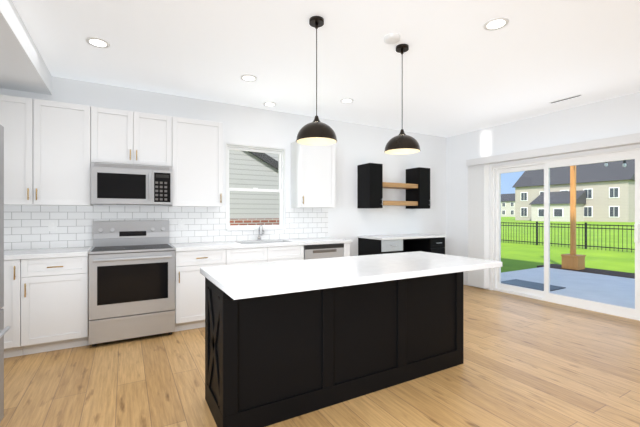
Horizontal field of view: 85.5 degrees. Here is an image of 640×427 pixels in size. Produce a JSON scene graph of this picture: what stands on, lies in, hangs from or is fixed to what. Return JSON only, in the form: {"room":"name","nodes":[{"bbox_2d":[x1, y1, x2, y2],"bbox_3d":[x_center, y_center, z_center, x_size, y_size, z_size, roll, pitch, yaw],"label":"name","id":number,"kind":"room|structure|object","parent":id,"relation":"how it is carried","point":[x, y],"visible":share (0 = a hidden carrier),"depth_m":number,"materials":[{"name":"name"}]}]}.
{"room":"kitchen","nodes":[
{"label":"kitchen","id":0,"kind":"room"},
{"bbox_2d":[0,76,445,255],"bbox_3d":[-0.558,-0.083,4.973,6.953,2.720,0.120,0,0,-29],"label":"wall","id":1,"kind":"structure","parent":0,"point":[356,144],"depth_m":5.38,"materials":[{"name":"paint"}]},
{"bbox_2d":[0,95,32,204],"bbox_3d":[-3.083,-0.590,3.271,0.632,1.013,0.362,0,0,-29],"label":"upper cabinet","id":2,"kind":"object","parent":1,"relation":"attached to","point":[16,118],"visible":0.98,"depth_m":3.25,"materials":[{"name":"white wood"}]},
{"bbox_2d":[33,99,92,205],"bbox_3d":[-2.607,-0.590,3.539,0.458,1.013,0.362,0,0,-29],"label":"upper cabinet","id":3,"kind":"object","parent":1,"relation":"attached to","point":[61,153],"visible":1,"depth_m":3.41,"materials":[{"name":"white wood"}]},
{"bbox_2d":[91,106,171,166],"bbox_3d":[-2.073,-0.809,3.840,0.764,0.573,0.362,0,0,-29],"label":"upper cabinet","id":4,"kind":"object","parent":1,"relation":"attached to","point":[127,137],"visible":0.94,"depth_m":3.70,"materials":[{"name":"white wood"}]},
{"bbox_2d":[91,162,171,205],"bbox_3d":[-2.052,-0.304,3.802,0.758,0.422,0.447,0,0,-29],"label":"over-the-range microwave","id":5,"kind":"object","parent":4,"relation":"attached to","point":[119,184],"visible":1,"depth_m":3.64,"materials":[{"name":"silver metal"}]},
{"bbox_2d":[4,205,327,249],"bbox_3d":[-1.662,0.139,4.276,4.096,0.444,0.008,0,0,-29],"label":"tile backsplash","id":6,"kind":"structure","parent":1,"relation":"attached to","point":[25,226],"depth_m":3.99,"materials":[{"name":"white tile"}]},
{"bbox_2d":[48,220,56,230],"bbox_3d":[-2.801,0.130,3.625,0.072,0.115,0.006,0,0,-29],"label":"electrical outlet plate","id":7,"kind":"object","parent":6,"relation":"attached to","point":[52,225],"depth_m":3.62,"materials":[{"name":"white plastic"}]},
{"bbox_2d":[178,219,183,228],"bbox_3d":[-1.704,0.130,4.244,0.072,0.115,0.006,0,0,-29],"label":"electrical outlet plate","id":8,"kind":"object","parent":6,"relation":"attached to","point":[180,221],"depth_m":4.24,"materials":[{"name":"white plastic"}]},
{"bbox_2d":[169,116,222,206],"bbox_3d":[-1.491,-0.590,4.168,0.568,1.013,0.362,0,0,-29],"label":"upper cabinet","id":9,"kind":"object","parent":1,"relation":"attached to","point":[197,163],"visible":0.98,"depth_m":4.04,"materials":[{"name":"white wood"}]},
{"bbox_2d":[226,143,285,230],"bbox_3d":[-0.883,-0.348,4.769,0.841,1.146,0.135,0,0,-29],"label":"kitchen window","id":10,"kind":"structure","parent":1,"relation":"in","point":[280,190],"depth_m":4.80,"materials":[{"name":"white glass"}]},
{"bbox_2d":[291,141,334,207],"bbox_3d":[-0.093,-0.548,4.956,0.555,0.930,0.362,0,0,-29],"label":"upper cabinet","id":11,"kind":"object","parent":1,"relation":"attached to","point":[312,176],"visible":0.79,"depth_m":4.83,"materials":[{"name":"white wood"}]},
{"bbox_2d":[357,163,382,207],"bbox_3d":[0.797,-0.428,5.458,0.247,0.690,0.362,0,0,-29],"label":"wall cabinet","id":12,"kind":"object","parent":1,"relation":"attached to","point":[369,185],"visible":1,"depth_m":5.35,"materials":[{"name":"black wood"}]},
{"bbox_2d":[383,201,417,205],"bbox_3d":[1.231,-0.168,5.739,0.781,0.070,0.298,0,0,-29],"label":"oak shelf","id":13,"kind":"object","parent":1,"relation":"attached to","point":[400,203],"visible":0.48,"depth_m":5.65,"materials":[{"name":"brown wood"}]},
{"bbox_2d":[383,182,417,188],"bbox_3d":[1.231,-0.458,5.739,0.781,0.070,0.298,0,0,-29],"label":"oak shelf","id":14,"kind":"object","parent":1,"relation":"attached to","point":[388,185],"visible":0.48,"depth_m":5.63,"materials":[{"name":"brown wood"}]},
{"bbox_2d":[406,167,430,208],"bbox_3d":[1.699,-0.428,5.967,0.254,0.690,0.362,0,0,-29],"label":"wall cabinet","id":15,"kind":"object","parent":1,"relation":"attached to","point":[420,177],"visible":0.98,"depth_m":5.86,"materials":[{"name":"black wood"}]},
{"bbox_2d":[0,285,639,426],"bbox_3d":[1.374,1.327,1.547,6.953,0.100,7.986,0,0,-29],"label":"floor","id":16,"kind":"structure","parent":0,"point":[529,362],"depth_m":2.62,"materials":[{"name":"brown wood"}]},
{"bbox_2d":[0,125,9,421],"bbox_3d":[-1.976,0.377,1.506,0.816,1.800,0.905,0,0,-29],"label":"refrigerator","id":17,"kind":"object","parent":16,"relation":"on","point":[3,330],"visible":1,"depth_m":2.03,"materials":[{"name":"silver metal"}]},
{"bbox_2d":[1,259,22,357],"bbox_3d":[-3.033,0.840,3.144,0.596,0.875,0.632,0,0,-29],"label":"base cabinet","id":18,"kind":"object","parent":16,"relation":"on","point":[13,347],"visible":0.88,"depth_m":3.02,"materials":[{"name":"white wood"}]},
{"bbox_2d":[4,246,92,259],"bbox_3d":[-2.819,0.382,3.270,1.092,0.040,0.623,0,0,-29],"label":"countertop","id":19,"kind":"structure","parent":18,"relation":"on","point":[16,254],"depth_m":3.21,"materials":[{"name":"white stone"}]},
{"bbox_2d":[21,255,88,354],"bbox_3d":[-2.557,0.840,3.412,0.493,0.875,0.632,0,0,-29],"label":"base cabinet","id":20,"kind":"object","parent":16,"relation":"on","point":[54,303],"visible":0.9,"depth_m":3.17,"materials":[{"name":"white wood"}]},
{"bbox_2d":[88,221,174,346],"bbox_3d":[-1.984,0.682,3.681,0.760,1.190,0.706,0,0,-29],"label":"range","id":21,"kind":"object","parent":16,"relation":"on","point":[131,279],"visible":1,"depth_m":3.46,"materials":[{"name":"silver metal"}]},
{"bbox_2d":[175,249,232,331],"bbox_3d":[-1.421,0.839,4.073,0.592,0.875,0.598,0,0,-29],"label":"base cabinet","id":22,"kind":"object","parent":16,"relation":"on","point":[191,259],"depth_m":3.76,"materials":[{"name":"white wood"}]},
{"bbox_2d":[172,237,351,252],"bbox_3d":[-0.691,0.382,4.469,2.256,0.040,0.623,0,0,-29],"label":"countertop","id":23,"kind":"structure","parent":22,"relation":"on","point":[181,247],"depth_m":4.18,"materials":[{"name":"white stone"}]},
{"bbox_2d":[257,225,264,240],"bbox_3d":[-0.763,0.254,4.613,0.103,0.216,0.191,0,0,-29],"label":"faucet","id":24,"kind":"object","parent":23,"relation":"on","point":[258,238],"depth_m":4.64,"materials":[{"name":"silver metal"}]},
{"bbox_2d":[304,243,343,259],"bbox_3d":[-0.081,0.843,4.818,0.594,0.868,0.598,0,0,-29],"label":"dishwasher","id":25,"kind":"object","parent":16,"relation":"on","point":[318,251],"visible":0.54,"depth_m":4.55,"materials":[{"name":"silver metal"}]},
{"bbox_2d":[205,272,462,426],"bbox_3d":[0.215,0.845,2.664,2.029,0.865,0.500,0,0,-29],"label":"kitchen island","id":26,"kind":"object","parent":16,"relation":"on","point":[272,359],"visible":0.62,"depth_m":2.28,"materials":[{"name":"black wood"}]},
{"bbox_2d":[200,251,501,299],"bbox_3d":[0.289,0.392,2.533,2.089,0.040,0.860,0,0,-29],"label":"island countertop","id":27,"kind":"structure","parent":26,"relation":"on","point":[241,281],"depth_m":2.26,"materials":[{"name":"white stone"}]},
{"bbox_2d":[358,237,444,255],"bbox_3d":[1.343,0.832,5.611,1.326,0.890,0.632,0,0,-29],"label":"bar","id":28,"kind":"object","parent":16,"relation":"on","point":[375,246],"visible":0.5,"depth_m":5.48,"materials":[{"name":"black wood"}]},
{"bbox_2d":[358,233,446,239],"bbox_3d":[1.340,0.372,5.617,1.346,0.030,0.618,0,0,-29],"label":"countertop","id":29,"kind":"structure","parent":28,"relation":"on","point":[397,236],"depth_m":5.40,"materials":[{"name":"white stone"}]},
{"bbox_2d":[12,0,639,136],"bbox_3d":[1.374,-1.503,1.547,6.953,0.120,7.986,0,0,-29],"label":"ceiling","id":30,"kind":"structure","parent":0,"point":[464,71],"depth_m":3.12,"materials":[{"name":"paint"}]},
{"bbox_2d":[0,0,51,94],"bbox_3d":[-1.230,-1.343,0.079,0.734,0.200,7.746,0,0,-29],"label":"soffit ceiling","id":31,"kind":"structure","parent":30,"relation":"attached to","point":[23,67],"depth_m":2.85,"materials":[{"name":"paint"}]},
{"bbox_2d":[86,37,109,47],"bbox_3d":[-1.872,-1.439,2.919,0.176,0.008,0.176,0,0,-29],"label":"recessed light","id":32,"kind":"object","parent":30,"relation":"in","point":[97,42],"visible":0.94,"depth_m":2.91,"materials":[{"name":"white plastic"}]},
{"bbox_2d":[241,75,256,81],"bbox_3d":[-0.756,-1.439,3.683,0.176,0.008,0.176,0,0,-29],"label":"recessed light","id":33,"kind":"object","parent":30,"relation":"in","point":[250,78],"visible":1,"depth_m":3.68,"materials":[{"name":"white plastic"}]},
{"bbox_2d":[263,102,276,106],"bbox_3d":[-0.660,-1.439,4.564,0.176,0.008,0.176,0,0,-29],"label":"recessed light","id":34,"kind":"object","parent":30,"relation":"in","point":[270,104],"visible":1,"depth_m":4.57,"materials":[{"name":"white plastic"}]},
{"bbox_2d":[296,16,336,145],"bbox_3d":[-0.025,-0.989,2.580,0.308,0.908,0.308,0,0,-29],"label":"pendant lamp","id":35,"kind":"object","parent":30,"relation":"hanging from","point":[316,132],"visible":1,"depth_m":2.53,"materials":[{"name":"brown metal"}]},
{"bbox_2d":[340,98,353,102],"bbox_3d":[0.345,-1.439,4.422,0.176,0.008,0.176,0,0,-29],"label":"recessed light","id":36,"kind":"object","parent":30,"relation":"in","point":[347,100],"visible":0.98,"depth_m":4.41,"materials":[{"name":"white plastic"}]},
{"bbox_2d":[384,33,400,43],"bbox_3d":[0.591,-1.426,2.836,0.136,0.034,0.136,0,0,-29],"label":"smoke detector","id":37,"kind":"object","parent":30,"relation":"attached to","point":[392,38],"visible":1,"depth_m":2.80,"materials":[{"name":"white plastic"}]},
{"bbox_2d":[384,44,420,154],"bbox_3d":[0.711,-0.989,2.995,0.308,0.908,0.308,0,0,-29],"label":"pendant lamp","id":38,"kind":"object","parent":30,"relation":"hanging from","point":[402,143],"visible":1,"depth_m":2.95,"materials":[{"name":"black metal"}]},
{"bbox_2d":[483,17,508,30],"bbox_3d":[1.337,-1.439,2.631,0.176,0.008,0.176,0,0,-29],"label":"recessed light","id":39,"kind":"object","parent":30,"relation":"in","point":[496,23],"visible":1,"depth_m":2.62,"materials":[{"name":"white plastic"}]},
{"bbox_2d":[549,94,582,103],"bbox_3d":[3.088,-1.439,4.358,0.060,0.008,0.360,0,0,-29],"label":"ceiling air vent slot","id":40,"kind":"object","parent":30,"relation":"attached to","point":[565,98],"visible":0.93,"depth_m":4.35,"materials":[{"name":"white plastic"}]},
{"bbox_2d":[446,92,639,289],"bbox_3d":[4.379,-0.083,3.173,0.120,2.720,7.866,0,0,-29],"label":"wall","id":41,"kind":"structure","parent":0,"point":[614,117],"depth_m":5.31,"materials":[{"name":"paint"}]},
{"bbox_2d":[463,279,469,285],"bbox_3d":[4.293,1.227,3.192,0.012,0.100,7.746,0,0,-29],"label":"baseboard","id":42,"kind":"structure","parent":41,"relation":"attached to","point":[465,281],"depth_m":6.18,"materials":[{"name":"white wood"}]},
{"bbox_2d":[468,164,488,287],"bbox_3d":[2.704,0.212,5.921,0.086,2.070,0.343,0,0,-29],"label":"vertical blinds","id":43,"kind":"object","parent":41,"relation":"attached to","point":[478,211],"visible":1,"depth_m":5.87,"materials":[{"name":"fabric"}]},
{"bbox_2d":[466,133,639,165],"bbox_3d":[3.206,-0.878,4.993,0.133,0.110,2.450,0,0,-29],"label":"valance headrail","id":44,"kind":"object","parent":41,"relation":"attached to","point":[617,141],"visible":0.88,"depth_m":4.71,"materials":[{"name":"white"}]},
{"bbox_2d":[491,148,639,320],"bbox_3d":[3.380,0.248,4.942,0.114,2.057,1.964,0,0,-29],"label":"sliding glass door","id":45,"kind":"structure","parent":41,"relation":"in","point":[591,305],"depth_m":5.02,"materials":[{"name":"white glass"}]},
{"label":"outside","id":46,"kind":"structure","parent":0,"visible":0},
{"bbox_2d":[501,217,634,272],"bbox_3d":[77.867,1.182,78.336,227.400,0.429,300.000,0,0,-29],"label":"lawn","id":47,"kind":"structure","parent":46,"point":[509,257],"depth_m":14.38,"materials":[{"name":"green plant"}]},
{"bbox_2d":[229,150,278,224],"bbox_3d":[-2.669,-2.163,7.789,15.000,7.120,0.300,0,0,-29],"label":"wall","id":48,"kind":"structure","parent":47,"relation":"on","point":[254,206],"depth_m":8.24,"materials":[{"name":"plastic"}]},
{"bbox_2d":[250,152,277,169],"bbox_3d":[-1.489,-1.443,8.242,3.998,2.149,0.050,0,0,-29],"label":"roof","id":49,"kind":"structure","parent":48,"relation":"attached to","point":[268,159],"depth_m":8.34,"materials":[{"name":"grey"}]},
{"bbox_2d":[501,193,514,216],"bbox_3d":[70.038,-3.032,131.320,11.800,8.800,16.800,0,0,-29],"label":"house","id":50,"kind":"structure","parent":47,"relation":"on","point":[508,201],"depth_m":124.96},
{"bbox_2d":[501,221,634,251],"bbox_3d":[9.175,0.862,15.491,0.060,1.030,34.037,0,0,-29],"label":"fence","id":51,"kind":"object","parent":47,"relation":"on","point":[561,227],"depth_m":14.19,"materials":[{"name":"black metal"}]},
{"bbox_2d":[501,267,634,307],"bbox_3d":[5.245,1.385,5.396,3.562,0.125,5.250,0,0,-29],"label":"patio slab","id":52,"kind":"object","parent":47,"relation":"on","point":[592,284],"depth_m":6.54,"materials":[{"name":"concrete"}]},
{"bbox_2d":[501,279,565,290],"bbox_3d":[3.870,1.315,6.372,0.600,0.012,0.900,0,0,-29],"label":"mat","id":53,"kind":"object","parent":52,"relation":"on","point":[530,285],"depth_m":6.38,"materials":[{"name":"grey fabric"}]},
{"bbox_2d":[513,159,634,221],"bbox_3d":[44.399,-4.220,59.813,16.700,11.400,17.600,0,0,-29],"label":"house","id":54,"kind":"structure","parent":47,"relation":"on","point":[559,210],"depth_m":54.86,"materials":[{"name":"beige"}]},
{"bbox_2d":[537,264,634,278],"bbox_3d":[6.432,1.365,7.701,0.730,0.105,2.700,0,0,-29],"label":"mulch bed","id":55,"kind":"object","parent":47,"relation":"on","point":[605,272],"depth_m":7.83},
{"bbox_2d":[561,165,585,269],"bbox_3d":[6.029,-0.305,8.243,0.364,3.235,0.364,0,0,-29],"label":"wooden post","id":56,"kind":"object","parent":55,"relation":"on","point":[571,259],"depth_m":8.20,"materials":[{"name":"brown wood"}]},
{"bbox_2d":[604,160,626,166],"bbox_3d":[5.241,-1.138,5.689,0.059,0.681,5.179,0,0,17],"label":"string lights","id":57,"kind":"object","parent":56,"relation":"hanging from","point":[623,165],"depth_m":6.10,"materials":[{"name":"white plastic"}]}
]}

